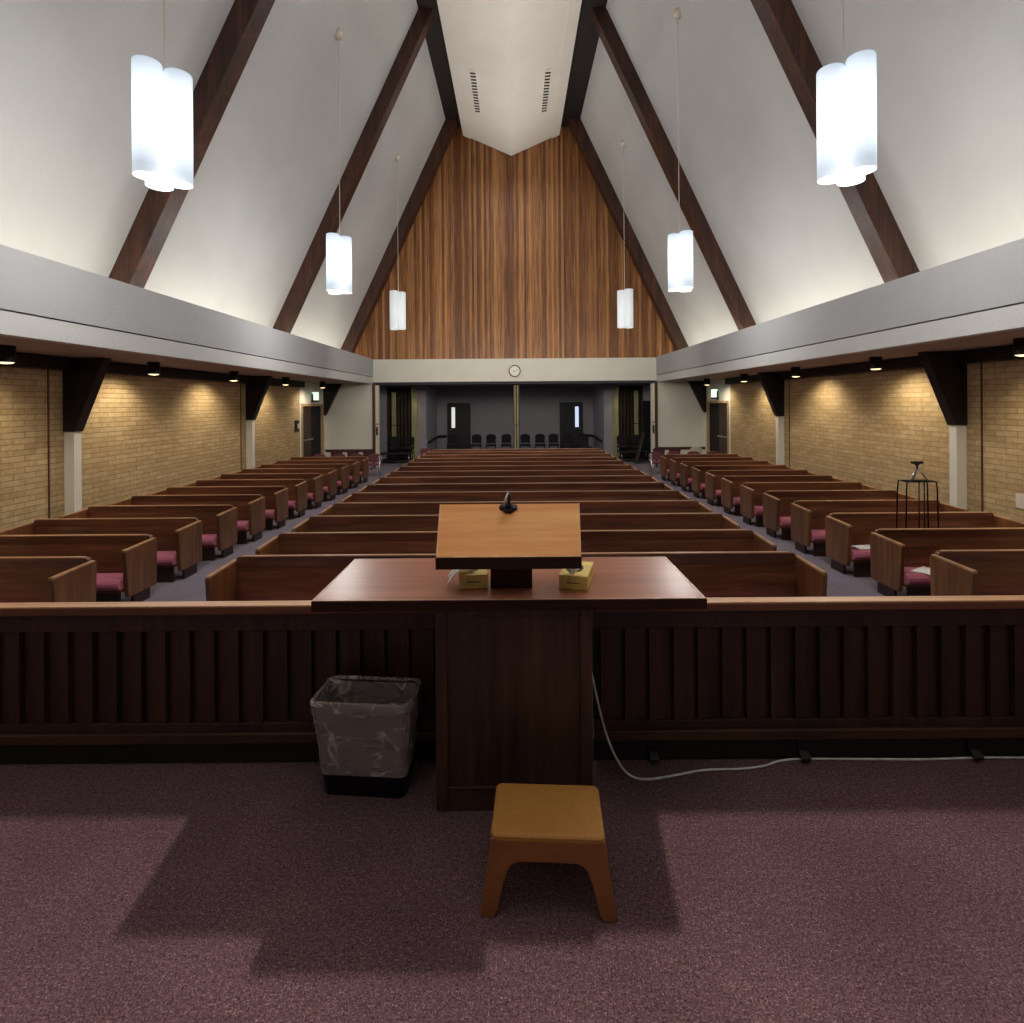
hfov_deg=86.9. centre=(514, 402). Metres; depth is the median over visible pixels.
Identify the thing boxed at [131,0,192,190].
pendant lamp
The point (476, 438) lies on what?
chair
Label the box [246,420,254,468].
column
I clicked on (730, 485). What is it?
pew
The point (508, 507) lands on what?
microphone
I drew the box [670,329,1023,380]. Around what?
ceiling
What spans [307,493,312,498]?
cushion
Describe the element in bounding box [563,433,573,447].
chair
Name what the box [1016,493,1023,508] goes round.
switch plate
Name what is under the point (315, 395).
exit sign
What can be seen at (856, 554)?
cushion
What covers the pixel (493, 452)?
pew
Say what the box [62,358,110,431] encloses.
trim
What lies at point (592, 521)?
pew
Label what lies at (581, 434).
chair
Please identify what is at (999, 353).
trim
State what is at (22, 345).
ceiling
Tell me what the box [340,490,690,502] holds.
pew
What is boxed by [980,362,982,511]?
trim
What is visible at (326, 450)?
trim
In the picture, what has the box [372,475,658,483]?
pew
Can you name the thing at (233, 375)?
recessed light
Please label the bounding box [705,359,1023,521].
wall
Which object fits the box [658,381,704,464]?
wall
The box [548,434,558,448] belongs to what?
chair
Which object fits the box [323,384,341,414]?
trim
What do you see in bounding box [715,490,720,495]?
cushion
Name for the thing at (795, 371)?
recessed light
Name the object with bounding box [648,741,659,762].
clip
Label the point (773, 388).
trim
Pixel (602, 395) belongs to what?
wall
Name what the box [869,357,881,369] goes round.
recessed light
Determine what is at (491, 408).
wall
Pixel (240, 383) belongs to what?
trim
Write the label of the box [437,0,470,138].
trim
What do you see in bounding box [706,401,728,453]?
door
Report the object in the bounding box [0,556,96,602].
pew
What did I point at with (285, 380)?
recessed light
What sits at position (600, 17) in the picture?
trim
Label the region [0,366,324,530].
wall
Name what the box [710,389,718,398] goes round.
exit sign
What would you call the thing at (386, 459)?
shelf
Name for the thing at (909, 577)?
cushion
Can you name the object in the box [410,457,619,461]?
pew
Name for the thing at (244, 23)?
ceiling beam
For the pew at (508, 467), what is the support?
on the floor at (192, 588)
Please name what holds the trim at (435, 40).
attached to the wall at (521, 254)
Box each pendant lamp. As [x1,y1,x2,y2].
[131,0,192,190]
[326,28,351,294]
[390,154,405,329]
[617,140,632,327]
[668,7,692,291]
[816,0,876,186]
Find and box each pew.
[0,517,201,581]
[0,534,156,601]
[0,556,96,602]
[59,505,237,560]
[108,494,265,543]
[147,486,287,529]
[180,479,306,518]
[205,551,827,600]
[207,473,322,509]
[231,468,336,501]
[251,464,348,494]
[255,529,776,554]
[270,460,359,488]
[286,457,368,483]
[291,513,739,531]
[319,500,712,514]
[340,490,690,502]
[358,482,673,491]
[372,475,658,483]
[384,469,646,476]
[394,465,635,470]
[403,460,628,465]
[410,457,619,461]
[417,454,613,457]
[423,451,607,454]
[428,448,602,451]
[660,454,743,480]
[669,457,759,486]
[679,461,776,491]
[691,465,797,498]
[705,470,819,506]
[721,475,848,515]
[740,482,880,526]
[762,490,917,539]
[790,499,968,555]
[825,512,1023,576]
[870,528,1023,595]
[930,549,1023,595]
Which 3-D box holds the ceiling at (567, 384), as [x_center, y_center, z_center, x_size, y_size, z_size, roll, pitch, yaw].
[-0.005,-0.685,20.950,13.200,0.070,5.100,0,0,0]
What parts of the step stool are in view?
leg panel, seat, leg panel, leg panel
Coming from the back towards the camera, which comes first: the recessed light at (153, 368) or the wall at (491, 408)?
the wall at (491, 408)
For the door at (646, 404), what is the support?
in the wall at (646, 388)
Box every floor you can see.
[0,759,1023,1022]
[121,452,906,601]
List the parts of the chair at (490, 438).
seat, backrest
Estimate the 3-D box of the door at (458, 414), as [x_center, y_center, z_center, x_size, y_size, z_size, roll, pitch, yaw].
[-2.412,1.068,23.245,1.000,2.140,0.110,0,0,0]
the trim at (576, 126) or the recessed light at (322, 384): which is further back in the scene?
the trim at (576, 126)
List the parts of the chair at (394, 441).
seat, backrest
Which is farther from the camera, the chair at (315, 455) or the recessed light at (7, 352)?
the chair at (315, 455)
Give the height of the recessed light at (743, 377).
0.207 m
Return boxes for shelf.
[381,458,411,460]
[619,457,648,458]
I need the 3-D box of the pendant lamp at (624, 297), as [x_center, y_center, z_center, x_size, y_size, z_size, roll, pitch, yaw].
[3.155,-4.817,15.440,0.464,5.307,0.484,0,0,0]
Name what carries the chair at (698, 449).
on the floor at (192, 588)
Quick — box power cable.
[592,673,1023,780]
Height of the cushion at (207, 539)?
0.103 m
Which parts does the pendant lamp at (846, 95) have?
lamp shade, cord, lamp shade, lamp shade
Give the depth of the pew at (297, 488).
10.43 m
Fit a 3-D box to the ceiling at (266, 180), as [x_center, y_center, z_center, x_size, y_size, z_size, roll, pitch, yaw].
[-4.198,-5.444,6.800,4.594,9.450,23.600,0,0,0]
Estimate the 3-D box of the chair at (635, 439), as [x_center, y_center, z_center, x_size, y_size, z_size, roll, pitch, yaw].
[4.542,1.634,20.018,0.410,0.909,0.426,0,0,0]
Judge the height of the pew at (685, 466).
0.676 m
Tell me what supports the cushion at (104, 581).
on the pew at (126, 563)
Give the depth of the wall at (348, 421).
18.20 m
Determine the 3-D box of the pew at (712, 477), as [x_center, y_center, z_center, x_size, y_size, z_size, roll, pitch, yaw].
[5.088,1.745,11.095,2.180,0.676,0.540,0,0,0]
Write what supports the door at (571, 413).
in the wall at (491, 408)
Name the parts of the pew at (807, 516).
panel, seat, rail, backrest, panel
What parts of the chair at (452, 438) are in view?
seat, backrest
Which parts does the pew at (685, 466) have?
panel, backrest, rail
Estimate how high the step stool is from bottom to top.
0.240 m
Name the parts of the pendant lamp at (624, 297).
lamp shade, cord, lamp shade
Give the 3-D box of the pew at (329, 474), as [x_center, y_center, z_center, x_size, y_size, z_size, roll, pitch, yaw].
[-5.117,1.820,11.975,2.180,0.676,0.540,0,0,0]
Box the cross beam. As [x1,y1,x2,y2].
[373,357,656,382]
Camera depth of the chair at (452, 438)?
21.18 m
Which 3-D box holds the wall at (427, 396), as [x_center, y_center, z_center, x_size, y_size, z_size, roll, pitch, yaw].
[-3.530,0.761,21.900,0.330,2.770,2.800,0,0,0]
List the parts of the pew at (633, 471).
backrest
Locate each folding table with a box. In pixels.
[380,452,413,463]
[617,450,649,459]
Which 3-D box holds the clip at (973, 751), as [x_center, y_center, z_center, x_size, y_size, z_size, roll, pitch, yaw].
[1.979,1.492,2.318,0.044,0.088,0.040,0,0,0]
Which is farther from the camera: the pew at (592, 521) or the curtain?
the curtain
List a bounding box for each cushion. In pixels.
[96,573,123,589]
[157,551,176,564]
[202,534,216,544]
[237,521,248,529]
[265,510,274,517]
[288,501,295,507]
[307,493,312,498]
[323,486,327,491]
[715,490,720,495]
[733,497,739,503]
[754,506,762,513]
[779,517,790,525]
[811,530,825,540]
[851,547,870,559]
[903,567,930,583]
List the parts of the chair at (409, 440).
seat, backrest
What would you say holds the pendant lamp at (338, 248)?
hanging from the ceiling at (266, 180)
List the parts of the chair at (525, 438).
backrest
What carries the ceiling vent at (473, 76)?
in the ceiling at (510, 45)
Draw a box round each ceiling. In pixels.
[0,0,444,348]
[0,336,365,383]
[373,381,654,388]
[448,0,570,155]
[581,0,1023,345]
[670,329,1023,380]
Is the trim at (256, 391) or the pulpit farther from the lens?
the trim at (256, 391)
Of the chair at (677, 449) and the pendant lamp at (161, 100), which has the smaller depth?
the pendant lamp at (161, 100)
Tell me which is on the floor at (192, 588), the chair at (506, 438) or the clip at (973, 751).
the chair at (506, 438)
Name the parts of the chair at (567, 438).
backrest, seat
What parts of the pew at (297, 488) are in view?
panel, backrest, rail, panel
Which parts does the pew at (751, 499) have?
panel, rail, backrest, panel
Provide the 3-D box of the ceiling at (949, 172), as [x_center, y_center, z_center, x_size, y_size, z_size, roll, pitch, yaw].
[4.118,-5.505,6.800,4.594,9.450,23.600,0,0,0]
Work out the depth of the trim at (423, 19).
12.85 m
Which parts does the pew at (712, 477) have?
panel, backrest, rail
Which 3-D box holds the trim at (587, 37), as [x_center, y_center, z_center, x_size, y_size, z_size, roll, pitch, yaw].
[1.903,-9.789,6.700,1.030,0.750,23.400,0,0,0]
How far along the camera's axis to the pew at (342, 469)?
13.07 m
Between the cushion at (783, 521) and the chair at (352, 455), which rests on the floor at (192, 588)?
the chair at (352, 455)
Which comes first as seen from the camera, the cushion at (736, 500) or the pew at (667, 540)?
the pew at (667, 540)
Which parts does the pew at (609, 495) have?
panel, backrest, rail, panel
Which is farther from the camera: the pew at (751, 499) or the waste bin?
the pew at (751, 499)
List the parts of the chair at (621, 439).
backrest, seat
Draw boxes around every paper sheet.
[851,544,869,549]
[910,566,929,574]
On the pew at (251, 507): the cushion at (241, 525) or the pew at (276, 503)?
the cushion at (241, 525)
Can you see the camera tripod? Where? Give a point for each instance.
(917, 468)
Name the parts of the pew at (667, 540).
panel, rail, backrest, panel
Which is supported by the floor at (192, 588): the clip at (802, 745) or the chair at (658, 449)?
the chair at (658, 449)
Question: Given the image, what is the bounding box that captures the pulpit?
[311,557,706,810]
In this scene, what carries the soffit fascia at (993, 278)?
attached to the wall
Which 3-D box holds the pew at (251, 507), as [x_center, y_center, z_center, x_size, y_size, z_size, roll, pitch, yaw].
[-5.117,1.820,8.455,2.180,0.676,0.540,0,0,0]
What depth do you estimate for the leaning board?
18.59 m
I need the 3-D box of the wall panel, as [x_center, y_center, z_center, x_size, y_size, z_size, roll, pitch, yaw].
[-6.370,0.667,15.800,0.050,0.320,0.260,0,0,0]
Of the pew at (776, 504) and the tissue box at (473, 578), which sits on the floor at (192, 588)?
the pew at (776, 504)
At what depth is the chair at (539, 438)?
21.18 m
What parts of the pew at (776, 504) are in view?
panel, rail, backrest, panel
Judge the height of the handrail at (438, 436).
0.180 m
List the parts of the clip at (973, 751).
plate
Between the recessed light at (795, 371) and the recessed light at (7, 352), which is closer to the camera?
the recessed light at (7, 352)
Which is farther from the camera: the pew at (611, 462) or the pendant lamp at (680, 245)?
the pew at (611, 462)
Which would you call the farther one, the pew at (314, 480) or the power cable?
the pew at (314, 480)
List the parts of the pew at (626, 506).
panel, rail, backrest, panel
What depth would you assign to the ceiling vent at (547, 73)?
15.28 m
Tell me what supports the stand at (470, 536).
on the pulpit
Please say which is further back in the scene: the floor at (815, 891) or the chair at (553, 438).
the chair at (553, 438)
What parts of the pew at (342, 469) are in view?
rail, backrest, panel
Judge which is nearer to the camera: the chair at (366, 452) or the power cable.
the power cable
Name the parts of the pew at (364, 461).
rail, panel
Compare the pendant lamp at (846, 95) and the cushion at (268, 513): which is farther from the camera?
the cushion at (268, 513)
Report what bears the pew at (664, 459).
on the floor at (192, 588)
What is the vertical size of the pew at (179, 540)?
0.676 m
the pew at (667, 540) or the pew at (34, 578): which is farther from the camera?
the pew at (667, 540)
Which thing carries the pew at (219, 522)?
on the floor at (192, 588)
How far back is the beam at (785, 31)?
7.66 m
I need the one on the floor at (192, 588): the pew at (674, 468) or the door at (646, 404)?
the pew at (674, 468)
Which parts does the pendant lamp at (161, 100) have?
lamp shade, lamp shade, cord, lamp shade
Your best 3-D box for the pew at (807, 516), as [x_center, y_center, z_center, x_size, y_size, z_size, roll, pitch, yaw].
[5.088,1.745,7.575,2.180,0.676,0.540,0,0,0]
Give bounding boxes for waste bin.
[310,676,420,798]
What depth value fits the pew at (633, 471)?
11.53 m
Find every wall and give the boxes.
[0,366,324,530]
[325,384,372,466]
[354,127,674,359]
[379,387,386,458]
[417,387,436,456]
[437,387,592,448]
[593,385,612,454]
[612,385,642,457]
[643,385,649,400]
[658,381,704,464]
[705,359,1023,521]
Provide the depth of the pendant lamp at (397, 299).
15.39 m
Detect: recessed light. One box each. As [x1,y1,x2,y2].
[0,345,15,363]
[147,362,159,374]
[229,371,238,380]
[282,377,288,384]
[319,381,325,387]
[704,378,709,384]
[740,374,747,381]
[791,367,800,376]
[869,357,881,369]
[1013,338,1023,356]
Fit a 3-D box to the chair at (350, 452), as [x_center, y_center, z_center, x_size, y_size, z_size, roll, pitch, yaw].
[-5.327,1.841,17.568,0.410,0.640,0.426,0,0,0]
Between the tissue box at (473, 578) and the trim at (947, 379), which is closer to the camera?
the tissue box at (473, 578)
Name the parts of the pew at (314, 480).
backrest, rail, panel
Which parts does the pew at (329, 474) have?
backrest, rail, panel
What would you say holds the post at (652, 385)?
on the floor at (192, 588)
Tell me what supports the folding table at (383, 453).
on the floor at (192, 588)
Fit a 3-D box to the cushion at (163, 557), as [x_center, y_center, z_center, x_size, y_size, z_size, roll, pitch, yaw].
[-5.116,1.891,6.643,2.080,0.103,0.435,0,0,0]
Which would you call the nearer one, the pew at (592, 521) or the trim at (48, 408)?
the pew at (592, 521)
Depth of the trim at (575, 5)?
14.33 m
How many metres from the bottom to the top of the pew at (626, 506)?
0.676 m
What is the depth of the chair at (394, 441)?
20.18 m
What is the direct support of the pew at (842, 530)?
on the floor at (192, 588)
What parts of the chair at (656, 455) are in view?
backrest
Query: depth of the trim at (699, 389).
18.02 m
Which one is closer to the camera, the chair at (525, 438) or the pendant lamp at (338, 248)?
the pendant lamp at (338, 248)
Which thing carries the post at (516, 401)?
on the floor at (192, 588)
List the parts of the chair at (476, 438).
seat, backrest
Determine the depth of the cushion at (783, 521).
8.21 m
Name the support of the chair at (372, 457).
on the floor at (192, 588)
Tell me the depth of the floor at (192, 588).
7.45 m
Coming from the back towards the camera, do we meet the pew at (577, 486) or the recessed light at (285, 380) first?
the recessed light at (285, 380)
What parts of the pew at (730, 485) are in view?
panel, rail, backrest, panel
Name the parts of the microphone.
stem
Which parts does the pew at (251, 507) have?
panel, backrest, rail, panel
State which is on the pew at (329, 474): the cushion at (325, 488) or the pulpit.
the cushion at (325, 488)
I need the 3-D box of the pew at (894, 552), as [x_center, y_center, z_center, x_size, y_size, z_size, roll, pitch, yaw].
[5.088,1.745,5.815,2.180,0.676,0.540,0,0,0]
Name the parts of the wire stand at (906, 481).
leg, leg, frame, leg, leg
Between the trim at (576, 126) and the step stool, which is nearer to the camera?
the step stool
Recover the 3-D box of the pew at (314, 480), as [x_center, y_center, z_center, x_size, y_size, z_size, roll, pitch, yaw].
[-5.117,1.820,11.095,2.180,0.676,0.540,0,0,0]
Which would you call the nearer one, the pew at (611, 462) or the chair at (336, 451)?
the pew at (611, 462)
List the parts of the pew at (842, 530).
panel, seat, rail, backrest, panel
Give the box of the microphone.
[499,491,516,513]
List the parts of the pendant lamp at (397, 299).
lamp shade, cord, lamp shade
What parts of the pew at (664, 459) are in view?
panel, rail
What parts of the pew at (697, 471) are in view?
panel, rail, backrest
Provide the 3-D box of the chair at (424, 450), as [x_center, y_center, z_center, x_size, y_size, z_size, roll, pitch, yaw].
[-2.967,1.823,17.768,0.410,0.640,0.426,0,0,0]
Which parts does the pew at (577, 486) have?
backrest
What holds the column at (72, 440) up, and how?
attached to the wall at (141, 435)
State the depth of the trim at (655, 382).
18.17 m
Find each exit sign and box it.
[311,392,319,401]
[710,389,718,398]
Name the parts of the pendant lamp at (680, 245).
lamp shade, cord, lamp shade, lamp shade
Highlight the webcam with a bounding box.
[910,461,923,464]
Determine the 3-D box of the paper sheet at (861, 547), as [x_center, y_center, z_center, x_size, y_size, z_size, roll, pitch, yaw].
[4.293,1.768,6.630,0.280,0.013,0.200,0,0,-6]
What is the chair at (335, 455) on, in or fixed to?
on the floor at (192, 588)
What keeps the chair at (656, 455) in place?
on the floor at (192, 588)
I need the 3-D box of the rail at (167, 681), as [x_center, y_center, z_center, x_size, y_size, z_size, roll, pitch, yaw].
[-2.464,1.222,2.341,4.255,0.693,0.078,0,0,0]
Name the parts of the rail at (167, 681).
rail, rail, moulding, backing panel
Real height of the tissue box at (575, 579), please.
0.090 m
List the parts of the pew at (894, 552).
panel, seat, rail, backrest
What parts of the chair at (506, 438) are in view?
backrest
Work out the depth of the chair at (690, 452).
16.14 m
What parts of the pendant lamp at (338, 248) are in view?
lamp shade, lamp shade, cord, lamp shade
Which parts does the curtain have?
pale panel, post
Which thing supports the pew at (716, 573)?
on the floor at (192, 588)
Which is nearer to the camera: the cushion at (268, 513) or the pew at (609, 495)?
the pew at (609, 495)
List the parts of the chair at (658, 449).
backrest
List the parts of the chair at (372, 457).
backrest, seat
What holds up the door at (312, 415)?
in the wall at (141, 435)
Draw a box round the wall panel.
[295,420,299,430]
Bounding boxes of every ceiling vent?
[469,69,480,113]
[541,68,550,113]
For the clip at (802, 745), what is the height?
0.088 m
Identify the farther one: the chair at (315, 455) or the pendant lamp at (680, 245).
the chair at (315, 455)
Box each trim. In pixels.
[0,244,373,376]
[0,310,372,383]
[0,352,304,386]
[47,369,49,517]
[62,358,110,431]
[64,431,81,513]
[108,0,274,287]
[240,383,241,469]
[245,376,272,419]
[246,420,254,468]
[273,9,433,332]
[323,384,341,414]
[325,449,372,451]
[341,119,457,352]
[372,384,375,466]
[416,0,460,127]
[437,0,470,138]
[552,0,581,137]
[561,0,606,126]
[568,118,688,350]
[590,7,755,329]
[653,381,657,464]
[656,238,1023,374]
[656,303,1023,381]
[663,447,704,449]
[688,381,706,411]
[725,345,1023,383]
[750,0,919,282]
[757,372,783,415]
[776,416,783,464]
[789,379,789,466]
[918,351,967,424]
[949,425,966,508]
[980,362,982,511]
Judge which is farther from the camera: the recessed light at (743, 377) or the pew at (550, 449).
the pew at (550, 449)
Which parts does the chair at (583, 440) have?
backrest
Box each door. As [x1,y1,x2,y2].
[301,404,323,456]
[447,403,470,448]
[559,402,582,447]
[643,401,650,457]
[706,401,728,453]
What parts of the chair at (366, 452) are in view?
backrest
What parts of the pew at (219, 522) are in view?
panel, backrest, rail, seat, panel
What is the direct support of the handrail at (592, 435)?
attached to the wall at (602, 395)
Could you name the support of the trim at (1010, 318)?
attached to the wall at (681, 419)
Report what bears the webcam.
on the camera tripod
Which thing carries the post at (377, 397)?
on the floor at (192, 588)
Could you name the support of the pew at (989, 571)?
on the floor at (192, 588)
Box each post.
[375,385,379,466]
[513,385,519,448]
[650,383,654,464]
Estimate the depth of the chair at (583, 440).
19.77 m
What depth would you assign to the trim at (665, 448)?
18.18 m
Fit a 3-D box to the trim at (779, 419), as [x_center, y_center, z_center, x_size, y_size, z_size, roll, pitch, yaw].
[6.339,1.194,12.915,0.140,1.760,0.130,0,0,0]
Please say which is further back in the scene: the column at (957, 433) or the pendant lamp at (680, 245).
the pendant lamp at (680, 245)
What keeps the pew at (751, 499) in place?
on the floor at (192, 588)
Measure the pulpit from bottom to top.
0.829 m
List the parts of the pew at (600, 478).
backrest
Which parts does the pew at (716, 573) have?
panel, rail, backrest, panel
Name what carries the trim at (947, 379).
attached to the wall at (867, 428)
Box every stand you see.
[435,503,581,587]
[896,480,938,527]
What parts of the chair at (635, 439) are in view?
backrest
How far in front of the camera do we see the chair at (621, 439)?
20.18 m
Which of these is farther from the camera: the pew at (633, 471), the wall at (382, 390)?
the wall at (382, 390)
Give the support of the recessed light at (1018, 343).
in the ceiling at (1002, 338)
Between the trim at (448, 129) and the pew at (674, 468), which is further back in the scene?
the trim at (448, 129)
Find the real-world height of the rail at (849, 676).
0.693 m
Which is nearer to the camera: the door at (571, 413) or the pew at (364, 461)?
the pew at (364, 461)
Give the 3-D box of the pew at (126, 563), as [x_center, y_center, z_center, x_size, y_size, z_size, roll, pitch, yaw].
[-5.117,1.820,5.815,2.180,0.676,0.540,0,0,0]
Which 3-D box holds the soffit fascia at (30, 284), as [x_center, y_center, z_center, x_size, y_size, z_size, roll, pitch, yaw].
[-4.844,-1.177,7.625,0.130,0.595,21.250,0,0,0]
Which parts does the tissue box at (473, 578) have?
panel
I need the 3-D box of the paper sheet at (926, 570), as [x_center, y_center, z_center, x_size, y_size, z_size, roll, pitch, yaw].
[4.343,1.767,5.690,0.280,0.013,0.200,0,0,-29]
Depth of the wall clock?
18.17 m
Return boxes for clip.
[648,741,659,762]
[797,740,811,761]
[967,738,984,759]
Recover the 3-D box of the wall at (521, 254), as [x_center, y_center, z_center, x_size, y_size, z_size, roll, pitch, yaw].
[-0.041,-5.550,18.483,11.900,8.400,0.115,0,0,0]
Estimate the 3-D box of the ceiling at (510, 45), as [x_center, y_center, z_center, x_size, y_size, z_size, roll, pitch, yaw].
[-0.128,-9.234,6.700,3.240,1.630,23.400,0,0,0]
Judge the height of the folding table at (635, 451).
0.360 m
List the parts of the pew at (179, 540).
panel, backrest, rail, seat, panel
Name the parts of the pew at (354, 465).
rail, backrest, panel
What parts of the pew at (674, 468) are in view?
panel, backrest, rail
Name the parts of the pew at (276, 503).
panel, backrest, rail, panel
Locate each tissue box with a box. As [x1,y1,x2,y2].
[447,569,487,588]
[559,561,593,590]
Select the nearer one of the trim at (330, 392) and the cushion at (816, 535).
the cushion at (816, 535)
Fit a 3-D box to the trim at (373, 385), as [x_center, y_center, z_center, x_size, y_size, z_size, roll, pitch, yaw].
[-4.755,0.750,18.285,0.080,2.810,0.230,0,0,0]
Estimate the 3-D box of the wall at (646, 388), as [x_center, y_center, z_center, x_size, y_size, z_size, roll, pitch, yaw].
[5.675,0.693,20.550,1.660,2.770,0.100,0,0,0]
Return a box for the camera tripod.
[909,465,928,480]
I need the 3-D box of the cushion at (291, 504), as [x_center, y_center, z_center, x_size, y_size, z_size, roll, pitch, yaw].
[-5.116,1.891,10.162,2.080,0.103,0.435,0,0,0]
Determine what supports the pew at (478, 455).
on the floor at (192, 588)
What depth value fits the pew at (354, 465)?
13.95 m
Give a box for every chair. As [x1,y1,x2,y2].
[313,454,325,456]
[331,449,342,456]
[333,454,345,456]
[347,449,358,456]
[350,454,362,456]
[363,449,374,469]
[368,454,381,475]
[387,436,399,461]
[402,436,414,459]
[420,448,430,455]
[447,434,457,448]
[471,434,481,448]
[485,434,495,448]
[501,434,511,447]
[520,434,530,448]
[535,434,545,448]
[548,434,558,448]
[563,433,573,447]
[578,433,587,447]
[579,436,591,447]
[617,435,629,459]
[631,435,643,459]
[649,451,661,474]
[653,447,664,467]
[669,447,680,452]
[687,451,699,453]
[690,447,701,453]
[707,451,719,453]
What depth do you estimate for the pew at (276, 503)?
9.55 m
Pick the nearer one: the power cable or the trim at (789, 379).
the power cable
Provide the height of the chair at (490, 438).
0.909 m
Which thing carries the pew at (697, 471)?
on the floor at (192, 588)
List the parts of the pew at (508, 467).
backrest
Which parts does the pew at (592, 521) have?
panel, rail, backrest, panel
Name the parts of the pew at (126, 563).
backrest, rail, seat, panel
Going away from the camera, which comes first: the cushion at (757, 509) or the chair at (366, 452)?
the cushion at (757, 509)
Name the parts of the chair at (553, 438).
backrest, seat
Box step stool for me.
[480,783,616,921]
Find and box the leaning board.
[634,433,644,463]
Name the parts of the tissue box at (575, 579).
panel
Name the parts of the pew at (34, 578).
backrest, rail, panel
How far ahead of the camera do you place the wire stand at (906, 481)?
6.19 m
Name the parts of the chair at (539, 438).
backrest, seat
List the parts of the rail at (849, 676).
rail, rail, moulding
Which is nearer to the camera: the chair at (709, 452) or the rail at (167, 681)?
the rail at (167, 681)
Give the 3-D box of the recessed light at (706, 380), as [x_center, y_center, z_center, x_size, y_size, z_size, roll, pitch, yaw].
[5.745,-0.629,16.150,0.176,0.207,0.176,0,0,0]
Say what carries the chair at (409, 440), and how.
on the floor at (192, 588)
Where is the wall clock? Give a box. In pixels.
[509,365,520,376]
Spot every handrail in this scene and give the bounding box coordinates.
[428,435,446,443]
[587,434,601,441]
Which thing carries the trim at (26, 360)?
attached to the wall at (141, 435)
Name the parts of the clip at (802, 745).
plate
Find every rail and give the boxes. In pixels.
[0,600,435,763]
[591,595,1023,759]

